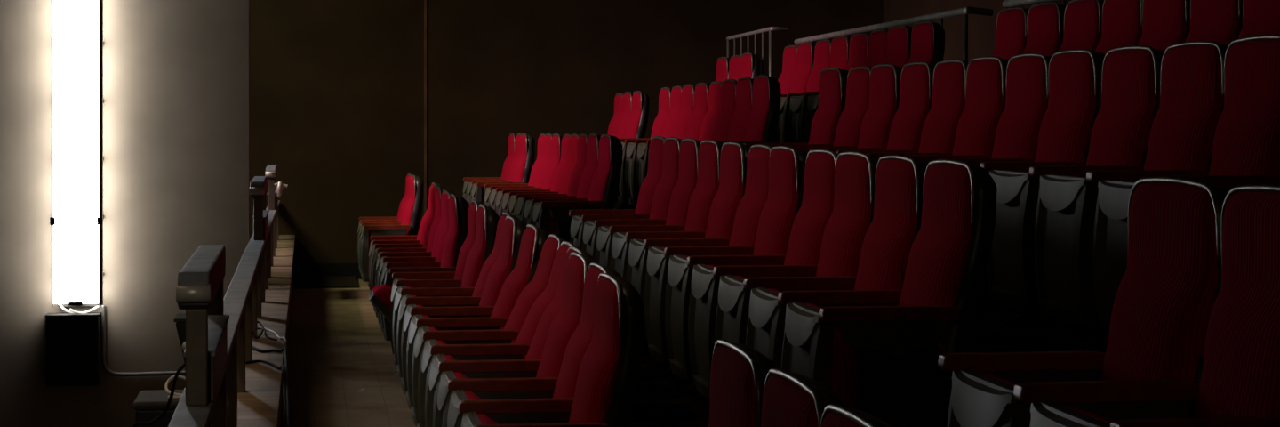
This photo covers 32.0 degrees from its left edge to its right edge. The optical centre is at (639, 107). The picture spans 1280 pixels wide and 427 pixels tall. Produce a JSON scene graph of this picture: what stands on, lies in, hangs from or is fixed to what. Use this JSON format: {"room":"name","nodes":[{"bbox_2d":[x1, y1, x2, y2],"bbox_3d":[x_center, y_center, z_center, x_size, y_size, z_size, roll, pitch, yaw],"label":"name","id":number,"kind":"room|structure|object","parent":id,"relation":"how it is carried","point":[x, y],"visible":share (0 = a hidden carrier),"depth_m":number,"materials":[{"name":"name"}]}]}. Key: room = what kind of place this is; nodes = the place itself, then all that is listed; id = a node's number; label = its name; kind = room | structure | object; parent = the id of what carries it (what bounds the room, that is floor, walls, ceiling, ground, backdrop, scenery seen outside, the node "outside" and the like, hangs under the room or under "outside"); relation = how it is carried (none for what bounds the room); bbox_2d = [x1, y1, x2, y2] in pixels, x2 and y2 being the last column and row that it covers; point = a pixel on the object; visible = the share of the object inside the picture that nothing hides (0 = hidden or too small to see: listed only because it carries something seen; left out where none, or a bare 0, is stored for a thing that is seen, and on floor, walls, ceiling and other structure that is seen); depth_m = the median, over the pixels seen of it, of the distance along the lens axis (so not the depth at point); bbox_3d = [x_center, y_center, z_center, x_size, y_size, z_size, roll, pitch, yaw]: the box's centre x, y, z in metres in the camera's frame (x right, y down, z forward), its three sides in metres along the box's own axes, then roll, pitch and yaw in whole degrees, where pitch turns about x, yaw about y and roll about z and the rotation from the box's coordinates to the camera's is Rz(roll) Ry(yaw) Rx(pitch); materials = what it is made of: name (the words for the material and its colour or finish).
{"room":"auditorium","nodes":[
{"label":"auditorium","id":0,"kind":"room"},
{"bbox_2d":[0,0,249,426],"bbox_3d":[-5.878,-1.140,14.689,6.516,6.660,0.280,0,0,-9],"label":"wall","id":1,"kind":"structure","parent":0,"point":[176,73],"depth_m":14.92,"materials":[{"name":"beige paint"}]},
{"bbox_2d":[45,312,101,386],"bbox_3d":[-3.754,1.600,14.780,0.349,0.470,0.168,0,0,-9],"label":"junction box","id":2,"kind":"object","parent":1,"relation":"attached to","point":[73,340],"visible":1,"depth_m":14.71,"materials":[{"name":"black metal"}]},
{"bbox_2d":[49,0,103,306],"bbox_3d":[-3.726,-0.344,14.778,0.338,3.330,0.180,0,0,-9],"label":"wall light","id":3,"kind":"object","parent":1,"relation":"attached to","point":[77,158],"visible":1,"depth_m":14.71,"materials":[{"name":"white"}]},
{"bbox_2d":[101,304,185,375],"bbox_3d":[-3.253,1.554,14.919,0.688,0.479,0.028,0,0,-9],"label":"conduit","id":4,"kind":"object","parent":1,"relation":"attached to","point":[108,370],"visible":0.93,"depth_m":14.87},
{"bbox_2d":[277,259,293,426],"bbox_3d":[-1.541,1.815,8.668,0.235,1.230,25.600,0,0,-9],"label":"wall","id":5,"kind":"structure","parent":0,"point":[279,420],"depth_m":14.75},
{"bbox_2d":[237,234,295,426],"bbox_3d":[-1.541,1.217,8.668,0.265,0.094,25.600,0,0,-9],"label":"trim","id":6,"kind":"structure","parent":5,"relation":"on","point":[259,405],"depth_m":10.58,"materials":[{"name":"brown wood"}]},
{"bbox_2d":[168,200,279,426],"bbox_3d":[-2.009,1.016,11.469,0.091,0.473,19.280,0,0,-9],"label":"balustrade","id":7,"kind":"object","parent":6,"relation":"on","point":[244,295],"visible":0.7,"depth_m":9.16,"materials":[{"name":"grey paint"}]},
{"bbox_2d":[176,244,229,405],"bbox_3d":[-1.249,0.605,6.415,0.098,0.350,1.230,0,0,-9],"label":"post","id":8,"kind":"object","parent":7,"relation":"on","point":[200,286],"visible":1,"depth_m":5.84,"materials":[{"name":"grey paint"}]},
{"bbox_2d":[249,176,269,239],"bbox_3d":[-2.351,0.614,13.790,0.098,0.350,1.078,0,0,-9],"label":"handrail","id":9,"kind":"object","parent":7,"relation":"on","point":[258,185],"visible":1,"depth_m":13.29,"materials":[{"name":"black metal"}]},
{"bbox_2d":[295,275,359,287],"bbox_3d":[-2.882,1.636,20.484,0.565,0.088,1.230,0,0,-9],"label":"floor","id":10,"kind":"structure","parent":0,"point":[339,281],"depth_m":20.33,"materials":[{"name":"wood"}]},
{"bbox_2d":[286,279,416,426],"bbox_3d":[-0.806,1.980,8.777,1.240,0.900,25.600,0,0,-9],"label":"floor","id":11,"kind":"structure","parent":0,"point":[338,348],"depth_m":13.33,"materials":[{"name":"brown wood"}]},
{"bbox_2d":[360,175,423,281],"bbox_3d":[-2.144,1.093,19.286,0.541,1.017,0.568,0,0,-9],"label":"seat","id":12,"kind":"object","parent":11,"relation":"on","point":[412,212],"visible":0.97,"depth_m":19.08,"materials":[{"name":"red fabric"}]},
{"bbox_2d":[368,182,439,304],"bbox_3d":[-1.741,1.066,16.657,0.560,1.014,0.608,0,0,-9],"label":"seat","id":13,"kind":"object","parent":11,"relation":"on","point":[375,239],"visible":0.23,"depth_m":16.63,"materials":[{"name":"red fabric"}]},
{"bbox_2d":[373,184,442,318],"bbox_3d":[-1.594,1.052,15.534,0.521,1.020,0.569,0,0,-9],"label":"seat","id":14,"kind":"object","parent":11,"relation":"on","point":[423,248],"visible":0.24,"depth_m":15.41,"materials":[{"name":"red fabric"}]},
{"bbox_2d":[375,186,447,343],"bbox_3d":[-1.514,1.046,14.983,0.515,1.021,0.569,0,0,-9],"label":"seat","id":15,"kind":"object","parent":11,"relation":"on","point":[438,192],"visible":0.23,"depth_m":14.83,"materials":[{"name":"red fabric"}]},
{"bbox_2d":[377,189,453,332],"bbox_3d":[-1.429,1.040,14.434,0.521,1.020,0.569,0,0,-9],"label":"seat","id":16,"kind":"object","parent":11,"relation":"on","point":[432,258],"visible":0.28,"depth_m":14.31,"materials":[{"name":"red fabric"}]},
{"bbox_2d":[368,193,469,321],"bbox_3d":[-1.316,1.028,13.326,0.599,1.021,0.568,0,0,-9],"label":"seat","id":17,"kind":"object","parent":11,"relation":"on","point":[380,296],"visible":0.37,"depth_m":13.13,"materials":[{"name":"red fabric"}]},
{"bbox_2d":[381,191,456,340],"bbox_3d":[-1.353,1.034,13.883,0.508,1.021,0.568,0,0,-9],"label":"seat","id":18,"kind":"object","parent":11,"relation":"on","point":[387,278],"visible":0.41,"depth_m":13.69,"materials":[{"name":"red fabric"}]},
{"bbox_2d":[390,200,486,367],"bbox_3d":[-1.103,1.022,12.326,0.543,1.017,0.608,0,0,-9],"label":"seat","id":19,"kind":"object","parent":11,"relation":"on","point":[436,278],"visible":0.29,"depth_m":12.21,"materials":[{"name":"red fabric"}]},
{"bbox_2d":[393,204,499,380],"bbox_3d":[-1.018,1.022,11.756,0.543,1.017,0.568,0,0,-9],"label":"seat","id":20,"kind":"object","parent":11,"relation":"on","point":[487,219],"visible":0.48,"depth_m":11.57,"materials":[{"name":"red fabric"}]},
{"bbox_2d":[398,211,518,393],"bbox_3d":[-0.900,1.030,11.211,0.613,1.001,0.568,0,0,-9],"label":"seat","id":21,"kind":"object","parent":11,"relation":"on","point":[475,299],"visible":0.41,"depth_m":11.07,"materials":[{"name":"red fabric"}]},
{"bbox_2d":[402,216,526,408],"bbox_3d":[-0.831,1.026,10.659,0.587,1.008,0.568,0,0,-9],"label":"seat","id":22,"kind":"object","parent":11,"relation":"on","point":[513,228],"visible":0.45,"depth_m":10.48,"materials":[{"name":"red fabric"}]},
{"bbox_2d":[408,224,548,425],"bbox_3d":[-0.728,1.032,10.112,0.630,0.995,0.568,0,0,-9],"label":"seat","id":23,"kind":"object","parent":11,"relation":"on","point":[533,238],"visible":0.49,"depth_m":9.94,"materials":[{"name":"red fabric"}]},
{"bbox_2d":[413,233,566,426],"bbox_3d":[-0.627,1.040,9.565,0.669,0.980,0.569,0,0,-9],"label":"seat","id":24,"kind":"object","parent":11,"relation":"on","point":[509,333],"visible":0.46,"depth_m":9.41,"materials":[{"name":"red fabric"}]},
{"bbox_2d":[420,240,583,426],"bbox_3d":[-0.547,1.039,9.015,0.663,0.982,0.568,0,0,-9],"label":"seat","id":25,"kind":"object","parent":11,"relation":"on","point":[519,349],"visible":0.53,"depth_m":8.88,"materials":[{"name":"red fabric"}]},
{"bbox_2d":[427,246,595,426],"bbox_3d":[-0.481,1.032,8.462,0.630,0.995,0.568,0,0,-9],"label":"seat","id":26,"kind":"object","parent":11,"relation":"on","point":[529,366],"visible":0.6,"depth_m":8.26,"materials":[{"name":"red fabric"}]},
{"bbox_2d":[436,251,598,426],"bbox_3d":[-0.424,1.025,7.908,0.578,1.010,0.568,0,0,-9],"label":"seat","id":27,"kind":"object","parent":11,"relation":"on","point":[541,386],"visible":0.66,"depth_m":7.75,"materials":[{"name":"red fabric"}]},
{"bbox_2d":[447,262,622,426],"bbox_3d":[-0.342,1.025,7.358,0.578,1.010,0.568,0,0,-9],"label":"seat","id":28,"kind":"object","parent":11,"relation":"on","point":[558,408],"visible":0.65,"depth_m":7.21,"materials":[{"name":"red fabric"}]},
{"bbox_2d":[460,272,644,426],"bbox_3d":[-0.278,1.022,6.806,0.543,1.017,0.568,0,0,-9],"label":"seat","id":29,"kind":"object","parent":11,"relation":"on","point":[608,376],"visible":1,"depth_m":6.63,"materials":[{"name":"red fabric"}]},
{"bbox_2d":[707,338,778,426],"bbox_3d":[0.021,1.022,4.806,0.542,1.017,0.608,0,0,-9],"label":"seat","id":30,"kind":"object","parent":11,"relation":"on","point":[739,372],"visible":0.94,"depth_m":4.72,"materials":[{"name":"red fabric"}]},
{"bbox_2d":[760,368,847,426],"bbox_3d":[0.108,1.022,4.236,0.546,1.016,0.568,0,0,-9],"label":"seat","id":31,"kind":"object","parent":11,"relation":"on","point":[789,399],"visible":0.91,"depth_m":4.22,"materials":[{"name":"red fabric"}]},
{"bbox_2d":[820,403,893,426],"bbox_3d":[0.184,1.021,3.685,0.534,1.018,0.568,0,0,-9],"label":"seat","id":32,"kind":"object","parent":11,"relation":"on","point":[834,414],"visible":1,"depth_m":3.79,"materials":[{"name":"red fabric"}]},
{"bbox_2d":[249,0,883,279],"bbox_3d":[-3.711,-1.020,21.108,12.900,6.900,0.250,0,0,-9],"label":"wall","id":33,"kind":"structure","parent":0,"point":[337,86],"depth_m":21.25,"materials":[{"name":"paint"}]},
{"bbox_2d":[296,262,362,279],"bbox_3d":[-2.642,1.560,21.127,1.220,0.180,0.030,0,0,-9],"label":"baseboard","id":34,"kind":"structure","parent":33,"relation":"attached to","point":[302,269],"depth_m":21.06,"materials":[{"name":"black wood"}]},
{"bbox_2d":[424,0,426,214],"bbox_3d":[-2.042,-1.370,21.225,0.024,6.200,0.012,0,0,-9],"label":"trim","id":35,"kind":"structure","parent":33,"relation":"attached to","point":[425,1],"depth_m":21.22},
{"bbox_2d":[628,350,709,426],"bbox_3d":[0.287,1.800,8.941,0.970,1.261,25.600,0,0,-9],"label":"floor","id":36,"kind":"structure","parent":0,"point":[658,401],"depth_m":8.85,"materials":[{"name":"carpet"}]},
{"bbox_2d":[463,133,516,199],"bbox_3d":[-1.361,0.743,20.555,0.533,1.018,0.608,0,0,-9],"label":"seat","id":37,"kind":"object","parent":36,"relation":"on","point":[512,137],"visible":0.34,"depth_m":20.42,"materials":[{"name":"red fabric"}]},
{"bbox_2d":[471,133,535,203],"bbox_3d":[-1.193,0.732,19.435,0.534,1.018,0.568,0,0,-9],"label":"seat","id":38,"kind":"object","parent":36,"relation":"on","point":[523,167],"visible":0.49,"depth_m":19.24,"materials":[{"name":"red fabric"}]},
{"bbox_2d":[484,133,545,206],"bbox_3d":[-0.978,0.718,18.046,0.549,1.016,0.608,0,0,-9],"label":"seat","id":39,"kind":"object","parent":36,"relation":"on","point":[489,187],"visible":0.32,"depth_m":17.97,"materials":[{"name":"red fabric"}]},
{"bbox_2d":[489,133,552,210],"bbox_3d":[-0.898,0.711,17.475,0.538,1.018,0.568,0,0,-9],"label":"seat","id":40,"kind":"object","parent":36,"relation":"on","point":[547,146],"visible":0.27,"depth_m":17.36,"materials":[{"name":"red fabric"}]},
{"bbox_2d":[496,133,563,217],"bbox_3d":[-0.817,0.705,16.925,0.535,1.018,0.568,0,0,-9],"label":"seat","id":41,"kind":"object","parent":36,"relation":"on","point":[556,139],"visible":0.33,"depth_m":16.79,"materials":[{"name":"red fabric"}]},
{"bbox_2d":[502,133,570,213],"bbox_3d":[-0.726,0.701,16.377,0.554,1.015,0.568,0,0,-9],"label":"seat","id":42,"kind":"object","parent":36,"relation":"on","point":[564,148],"visible":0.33,"depth_m":16.27,"materials":[{"name":"red fabric"}]},
{"bbox_2d":[509,133,578,215],"bbox_3d":[-0.649,0.694,15.826,0.543,1.017,0.568,0,0,-9],"label":"seat","id":43,"kind":"object","parent":36,"relation":"on","point":[572,141],"visible":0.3,"depth_m":15.72,"materials":[{"name":"red fabric"}]},
{"bbox_2d":[516,133,588,222],"bbox_3d":[-0.571,0.687,15.275,0.534,1.018,0.568,0,0,-9],"label":"seat","id":44,"kind":"object","parent":36,"relation":"on","point":[581,141],"visible":0.24,"depth_m":15.15,"materials":[{"name":"red fabric"}]},
{"bbox_2d":[523,133,600,226],"bbox_3d":[-0.489,0.682,14.725,0.534,1.018,0.568,0,0,-9],"label":"seat","id":45,"kind":"object","parent":36,"relation":"on","point":[593,140],"visible":0.3,"depth_m":14.59,"materials":[{"name":"red fabric"}]},
{"bbox_2d":[532,134,622,241],"bbox_3d":[-0.402,0.676,14.176,0.544,1.017,0.568,0,0,-9],"label":"seat","id":46,"kind":"object","parent":36,"relation":"on","point":[553,217],"visible":0.52,"depth_m":13.98,"materials":[{"name":"red fabric"}]},
{"bbox_2d":[568,136,665,248],"bbox_3d":[-0.094,0.661,12.147,0.554,1.015,0.608,0,0,-9],"label":"seat","id":47,"kind":"object","parent":36,"relation":"on","point":[645,196],"visible":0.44,"depth_m":12.05,"materials":[{"name":"red fabric"}]},
{"bbox_2d":[582,136,682,259],"bbox_3d":[-0.015,0.660,11.576,0.540,1.017,0.568,0,0,-9],"label":"seat","id":48,"kind":"object","parent":36,"relation":"on","point":[664,188],"visible":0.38,"depth_m":11.45,"materials":[{"name":"red fabric"}]},
{"bbox_2d":[595,137,701,350],"bbox_3d":[0.065,0.660,11.025,0.535,1.018,0.568,0,0,-9],"label":"seat","id":49,"kind":"object","parent":36,"relation":"on","point":[680,197],"visible":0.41,"depth_m":10.90,"materials":[{"name":"red fabric"}]},
{"bbox_2d":[609,139,723,363],"bbox_3d":[0.147,0.660,10.475,0.536,1.018,0.568,0,0,-9],"label":"seat","id":50,"kind":"object","parent":36,"relation":"on","point":[707,187],"visible":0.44,"depth_m":10.34,"materials":[{"name":"red fabric"}]},
{"bbox_2d":[626,141,750,377],"bbox_3d":[0.231,0.660,9.925,0.540,1.017,0.568,0,0,-9],"label":"seat","id":51,"kind":"object","parent":36,"relation":"on","point":[733,157],"visible":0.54,"depth_m":9.78,"materials":[{"name":"red fabric"}]},
{"bbox_2d":[644,144,773,394],"bbox_3d":[0.321,0.662,9.377,0.555,1.015,0.568,0,0,-9],"label":"seat","id":52,"kind":"object","parent":36,"relation":"on","point":[742,241],"visible":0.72,"depth_m":9.27,"materials":[{"name":"red fabric"}]},
{"bbox_2d":[664,145,807,413],"bbox_3d":[0.392,0.660,8.825,0.533,1.018,0.568,0,0,-9],"label":"seat","id":53,"kind":"object","parent":36,"relation":"on","point":[787,164],"visible":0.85,"depth_m":8.69,"materials":[{"name":"red fabric"}]},
{"bbox_2d":[688,148,839,398],"bbox_3d":[0.487,0.662,8.277,0.558,1.014,0.568,0,0,-9],"label":"seat","id":54,"kind":"object","parent":36,"relation":"on","point":[802,258],"visible":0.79,"depth_m":8.19,"materials":[{"name":"red fabric"}]},
{"bbox_2d":[714,151,879,344],"bbox_3d":[0.561,0.661,7.726,0.543,1.017,0.568,0,0,-9],"label":"seat","id":55,"kind":"object","parent":36,"relation":"on","point":[852,216],"visible":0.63,"depth_m":7.60,"materials":[{"name":"red fabric"}]},
{"bbox_2d":[745,154,927,408],"bbox_3d":[0.646,0.661,7.176,0.547,1.016,0.568,0,0,-9],"label":"seat","id":56,"kind":"object","parent":36,"relation":"on","point":[895,225],"visible":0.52,"depth_m":7.04,"materials":[{"name":"red fabric"}]},
{"bbox_2d":[781,159,996,426],"bbox_3d":[0.733,0.662,6.627,0.557,1.014,0.568,0,0,-9],"label":"seat","id":57,"kind":"object","parent":36,"relation":"on","point":[881,360],"visible":0.77,"depth_m":6.42,"materials":[{"name":"red fabric"}]},
{"bbox_2d":[804,303,857,408],"bbox_3d":[0.571,0.806,6.623,0.110,0.425,0.410,0,0,-8],"label":"seat cushion","id":58,"kind":"object","parent":57,"relation":"on","point":[839,366],"depth_m":6.43,"materials":[{"name":"fabric"}]},
{"bbox_2d":[937,176,1229,426],"bbox_3d":[0.987,0.661,4.896,0.548,1.016,0.608,0,0,-9],"label":"seat","id":59,"kind":"object","parent":36,"relation":"on","point":[1151,365],"visible":0.93,"depth_m":4.80,"materials":[{"name":"red fabric"}]},
{"bbox_2d":[976,370,1031,424],"bbox_3d":[0.833,0.806,4.873,0.110,0.425,0.410,0,0,-8],"label":"seat cushion","id":60,"kind":"object","parent":59,"relation":"on","point":[1025,414],"depth_m":4.77,"materials":[{"name":"plastic"}]},
{"bbox_2d":[1029,184,1279,426],"bbox_3d":[1.067,0.660,4.325,0.537,1.018,0.568,0,0,-9],"label":"seat","id":61,"kind":"object","parent":36,"relation":"on","point":[1240,382],"visible":1,"depth_m":4.37,"materials":[{"name":"red fabric"}]},
{"bbox_2d":[1059,403,1112,423],"bbox_3d":[0.915,0.806,4.323,0.110,0.425,0.410,0,0,-8],"label":"seat cushion","id":62,"kind":"object","parent":61,"relation":"on","point":[1084,413],"depth_m":4.32,"materials":[{"name":"red fabric"}]},
{"bbox_2d":[613,208,1107,380],"bbox_3d":[1.246,1.614,9.084,0.970,1.632,25.600,0,0,-9],"label":"floor","id":63,"kind":"structure","parent":0,"point":[986,335],"depth_m":7.69,"materials":[{"name":"carpet"}]},
{"bbox_2d":[614,90,649,207],"bbox_3d":[-0.211,0.360,19.436,0.549,1.016,0.568,0,0,-9],"label":"seat","id":64,"kind":"object","parent":63,"relation":"on","point":[636,124],"visible":0.13,"depth_m":19.25,"materials":[{"name":"red fabric"}]},
{"bbox_2d":[615,87,671,208],"bbox_3d":[0.015,0.343,17.906,0.544,1.017,0.608,0,0,-9],"label":"seat","id":65,"kind":"object","parent":63,"relation":"on","point":[664,98],"visible":0.09,"depth_m":17.81,"materials":[{"name":"red fabric"}]},
{"bbox_2d":[616,85,682,203],"bbox_3d":[0.102,0.338,17.336,0.548,1.016,0.568,0,0,-9],"label":"seat","id":66,"kind":"object","parent":63,"relation":"on","point":[668,129],"visible":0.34,"depth_m":17.21,"materials":[{"name":"red fabric"}]},
{"bbox_2d":[624,84,695,205],"bbox_3d":[0.181,0.331,16.786,0.540,1.017,0.568,0,0,-9],"label":"seat","id":67,"kind":"object","parent":63,"relation":"on","point":[687,97],"visible":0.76,"depth_m":16.70,"materials":[{"name":"red fabric"}]},
{"bbox_2d":[635,82,710,199],"bbox_3d":[0.265,0.326,16.236,0.543,1.017,0.568,0,0,-9],"label":"seat","id":68,"kind":"object","parent":63,"relation":"on","point":[701,89],"visible":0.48,"depth_m":16.16,"materials":[{"name":"red fabric"}]},
{"bbox_2d":[647,80,722,171],"bbox_3d":[0.350,0.320,15.686,0.550,1.016,0.568,0,0,-9],"label":"seat","id":69,"kind":"object","parent":63,"relation":"on","point":[707,129],"visible":0.07,"depth_m":15.62,"materials":[{"name":"red fabric"}]},
{"bbox_2d":[701,79,736,141],"bbox_3d":[0.426,0.314,15.135,0.538,1.018,0.568,0,0,-9],"label":"seat","id":70,"kind":"object","parent":63,"relation":"on","point":[728,91],"visible":0.09,"depth_m":15.05,"materials":[{"name":"red fabric"}]},
{"bbox_2d":[726,76,753,141],"bbox_3d":[0.506,0.308,14.585,0.534,1.018,0.568,0,0,-9],"label":"seat","id":71,"kind":"object","parent":63,"relation":"on","point":[744,85],"visible":0.16,"depth_m":14.50,"materials":[{"name":"red fabric"}]},
{"bbox_2d":[718,74,781,143],"bbox_3d":[0.589,0.302,14.035,0.534,1.018,0.568,0,0,-9],"label":"seat","id":72,"kind":"object","parent":63,"relation":"on","point":[763,119],"visible":0.18,"depth_m":13.86,"materials":[{"name":"red fabric"}]},
{"bbox_2d":[743,67,848,146],"bbox_3d":[0.863,0.289,12.205,0.535,1.018,0.608,0,0,-9],"label":"seat","id":73,"kind":"object","parent":63,"relation":"on","point":[833,81],"visible":0.11,"depth_m":12.08,"materials":[{"name":"red fabric"}]},
{"bbox_2d":[788,65,871,151],"bbox_3d":[0.959,0.291,11.637,0.558,1.014,0.568,0,0,-9],"label":"seat","id":74,"kind":"object","parent":63,"relation":"on","point":[849,125],"visible":0.12,"depth_m":11.56,"materials":[{"name":"red fabric"}]},
{"bbox_2d":[807,63,902,152],"bbox_3d":[1.032,0.289,11.085,0.540,1.017,0.568,0,0,-9],"label":"seat","id":75,"kind":"object","parent":63,"relation":"on","point":[884,79],"visible":0.12,"depth_m":10.98,"materials":[{"name":"red fabric"}]},
{"bbox_2d":[835,61,935,153],"bbox_3d":[1.121,0.290,10.536,0.552,1.016,0.568,0,0,-9],"label":"seat","id":76,"kind":"object","parent":63,"relation":"on","point":[916,92],"visible":0.16,"depth_m":10.44,"materials":[{"name":"red fabric"}]},
{"bbox_2d":[866,59,968,157],"bbox_3d":[1.205,0.291,9.987,0.555,1.015,0.568,0,0,-9],"label":"seat","id":77,"kind":"object","parent":63,"relation":"on","point":[939,132],"visible":0.14,"depth_m":9.90,"materials":[{"name":"red fabric"}]},
{"bbox_2d":[905,56,1008,162],"bbox_3d":[1.282,0.290,9.436,0.546,1.016,0.568,0,0,-9],"label":"seat","id":78,"kind":"object","parent":63,"relation":"on","point":[986,76],"visible":0.13,"depth_m":9.34,"materials":[{"name":"red fabric"}]},
{"bbox_2d":[928,53,1051,314],"bbox_3d":[1.365,0.290,8.886,0.547,1.016,0.568,0,0,-9],"label":"seat","id":79,"kind":"object","parent":63,"relation":"on","point":[1027,99],"visible":0.09,"depth_m":8.78,"materials":[{"name":"red fabric"}]},
{"bbox_2d":[978,48,1104,328],"bbox_3d":[1.443,0.289,8.335,0.538,1.017,0.568,0,0,-9],"label":"seat","id":80,"kind":"object","parent":63,"relation":"on","point":[1075,76],"visible":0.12,"depth_m":8.20,"materials":[{"name":"red fabric"}]},
{"bbox_2d":[986,45,1164,344],"bbox_3d":[1.531,0.290,7.786,0.551,1.016,0.568,0,0,-9],"label":"seat","id":81,"kind":"object","parent":63,"relation":"on","point":[1131,74],"visible":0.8,"depth_m":7.66,"materials":[{"name":"red fabric"}]},
{"bbox_2d":[1034,40,1228,324],"bbox_3d":[1.615,0.290,7.237,0.553,1.015,0.568,0,0,-9],"label":"seat","id":82,"kind":"object","parent":63,"relation":"on","point":[1181,137],"visible":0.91,"depth_m":7.15,"materials":[{"name":"red fabric"}]},
{"bbox_2d":[1066,175,1098,311],"bbox_3d":[1.455,0.435,7.233,0.110,0.425,0.410,0,0,-8],"label":"seat cushion","id":83,"kind":"object","parent":82,"relation":"on","point":[1092,188],"depth_m":7.01,"materials":[{"name":"fabric"}]},
{"bbox_2d":[1092,34,1279,334],"bbox_3d":[1.690,0.289,6.686,0.540,1.017,0.568,0,0,-9],"label":"seat","id":84,"kind":"object","parent":63,"relation":"on","point":[1246,147],"visible":0.42,"depth_m":6.70,"materials":[{"name":"red fabric"}]},
{"bbox_2d":[883,0,1071,62],"bbox_3d":[4.383,-1.020,9.401,0.250,6.900,25.300,0,0,-9],"label":"wall","id":85,"kind":"structure","parent":0,"point":[981,28],"depth_m":19.37,"materials":[{"name":"paint"}]},
{"bbox_3d":[-4.940,2.310,8.159,6.640,0.240,25.600,0,0,-9],"label":"floor","id":86,"kind":"structure","parent":0,"visible":0},
{"bbox_2d":[132,389,183,426],"bbox_3d":[-1.738,1.617,8.184,0.218,1.147,0.350,0,0,-9],"label":"equipment case","id":87,"kind":"object","parent":86,"relation":"on","point":[148,404],"visible":0.47,"depth_m":8.02,"materials":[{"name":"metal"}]},
{"bbox_3d":[2.982,1.448,9.343,2.540,1.965,25.600,0,0,-9],"label":"floor","id":88,"kind":"structure","parent":0,"visible":0},
{"bbox_2d":[726,26,790,76],"bbox_3d":[1.060,-0.073,20.252,0.183,1.250,2.040,0,0,-9],"label":"guard rail","id":89,"kind":"object","parent":88,"relation":"on","point":[770,29],"visible":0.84,"depth_m":19.61,"materials":[{"name":"metal"}]},
{"bbox_2d":[777,45,797,94],"bbox_3d":[1.014,0.008,17.806,0.550,1.016,0.608,0,0,-9],"label":"seat","id":90,"kind":"object","parent":88,"relation":"on","point":[789,54],"visible":0.13,"depth_m":17.70,"materials":[{"name":"red fabric"}]},
{"bbox_2d":[789,41,815,93],"bbox_3d":[1.094,0.002,17.236,0.540,1.017,0.568,0,0,-9],"label":"seat","id":91,"kind":"object","parent":88,"relation":"on","point":[805,51],"visible":0.11,"depth_m":17.14,"materials":[{"name":"red fabric"}]},
{"bbox_2d":[781,39,831,96],"bbox_3d":[1.184,-0.003,16.687,0.555,1.015,0.568,0,0,-9],"label":"seat","id":92,"kind":"object","parent":88,"relation":"on","point":[822,47],"visible":0.08,"depth_m":16.64,"materials":[{"name":"red fabric"}]},
{"bbox_2d":[774,36,850,142],"bbox_3d":[1.262,-0.010,16.136,0.547,1.016,0.568,0,0,-9],"label":"seat","id":93,"kind":"object","parent":88,"relation":"on","point":[840,45],"visible":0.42,"depth_m":16.00,"materials":[{"name":"red fabric"}]},
{"bbox_2d":[787,32,869,142],"bbox_3d":[1.347,-0.015,15.586,0.552,1.015,0.568,0,0,-9],"label":"seat","id":94,"kind":"object","parent":88,"relation":"on","point":[859,43],"visible":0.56,"depth_m":15.52,"materials":[{"name":"red fabric"}]},
{"bbox_2d":[805,29,887,142],"bbox_3d":[1.428,-0.021,15.036,0.550,1.016,0.568,0,0,-9],"label":"seat","id":95,"kind":"object","parent":88,"relation":"on","point":[877,41],"visible":0.26,"depth_m":15.05,"materials":[{"name":"red fabric"}]},
{"bbox_2d":[794,6,993,62],"bbox_3d":[1.723,-0.048,16.007,0.188,1.139,4.861,0,0,-9],"label":"guard rail","id":96,"kind":"object","parent":88,"relation":"on","point":[964,12],"visible":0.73,"depth_m":14.53,"materials":[{"name":"metal"}]},
{"bbox_2d":[884,24,912,67],"bbox_3d":[1.502,-0.028,14.485,0.533,1.018,0.568,0,0,-9],"label":"seat","id":97,"kind":"object","parent":88,"relation":"on","point":[899,36],"visible":0.12,"depth_m":14.40,"materials":[{"name":"red fabric"}]},
{"bbox_2d":[906,21,944,64],"bbox_3d":[1.590,-0.033,13.936,0.545,1.016,0.568,0,0,-9],"label":"seat","id":98,"kind":"object","parent":88,"relation":"on","point":[927,37],"visible":0.08,"depth_m":13.79,"materials":[{"name":"red fabric"}]},
{"bbox_2d":[991,7,1029,59],"bbox_3d":[1.849,-0.043,12.216,0.550,1.016,0.608,0,0,-9],"label":"seat","id":99,"kind":"object","parent":88,"relation":"on","point":[1011,40],"visible":0.1,"depth_m":12.14,"materials":[{"name":"red fabric"}]},
{"bbox_2d":[1022,1,1065,55],"bbox_3d":[1.932,-0.043,11.646,0.545,1.017,0.568,0,0,-9],"label":"seat","id":100,"kind":"object","parent":88,"relation":"on","point":[1045,20],"visible":0.12,"depth_m":11.57,"materials":[{"name":"red fabric"}]},
{"bbox_2d":[1058,0,1103,52],"bbox_3d":[2.020,-0.042,11.097,0.557,1.014,0.568,0,0,-9],"label":"seat","id":101,"kind":"object","parent":88,"relation":"on","point":[1083,19],"visible":0.09,"depth_m":11.05,"materials":[{"name":"red fabric"}]},
{"bbox_2d":[1095,0,1143,55],"bbox_3d":[2.101,-0.043,10.547,0.554,1.015,0.568,0,0,-9],"label":"seat","id":102,"kind":"object","parent":88,"relation":"on","point":[1122,20],"visible":0.08,"depth_m":10.52,"materials":[{"name":"red fabric"}]},
{"bbox_2d":[1137,0,1190,50],"bbox_3d":[2.178,-0.043,9.996,0.544,1.017,0.568,0,0,-9],"label":"seat","id":103,"kind":"object","parent":88,"relation":"on","point":[1165,23],"visible":0.05,"depth_m":9.94,"materials":[{"name":"red fabric"}]},
{"bbox_2d":[1185,0,1243,45],"bbox_3d":[2.262,-0.043,9.446,0.548,1.016,0.568,0,0,-9],"label":"seat","id":104,"kind":"object","parent":88,"relation":"on","point":[1220,21],"visible":0.05,"depth_m":9.39,"materials":[{"name":"red fabric"}]},
{"bbox_2d":[1238,0,1279,38],"bbox_3d":[2.345,-0.043,8.896,0.548,1.016,0.568,0,0,-9],"label":"seat","id":105,"kind":"object","parent":88,"relation":"on","point":[1260,17],"visible":0.04,"depth_m":8.95,"materials":[{"name":"red fabric"}]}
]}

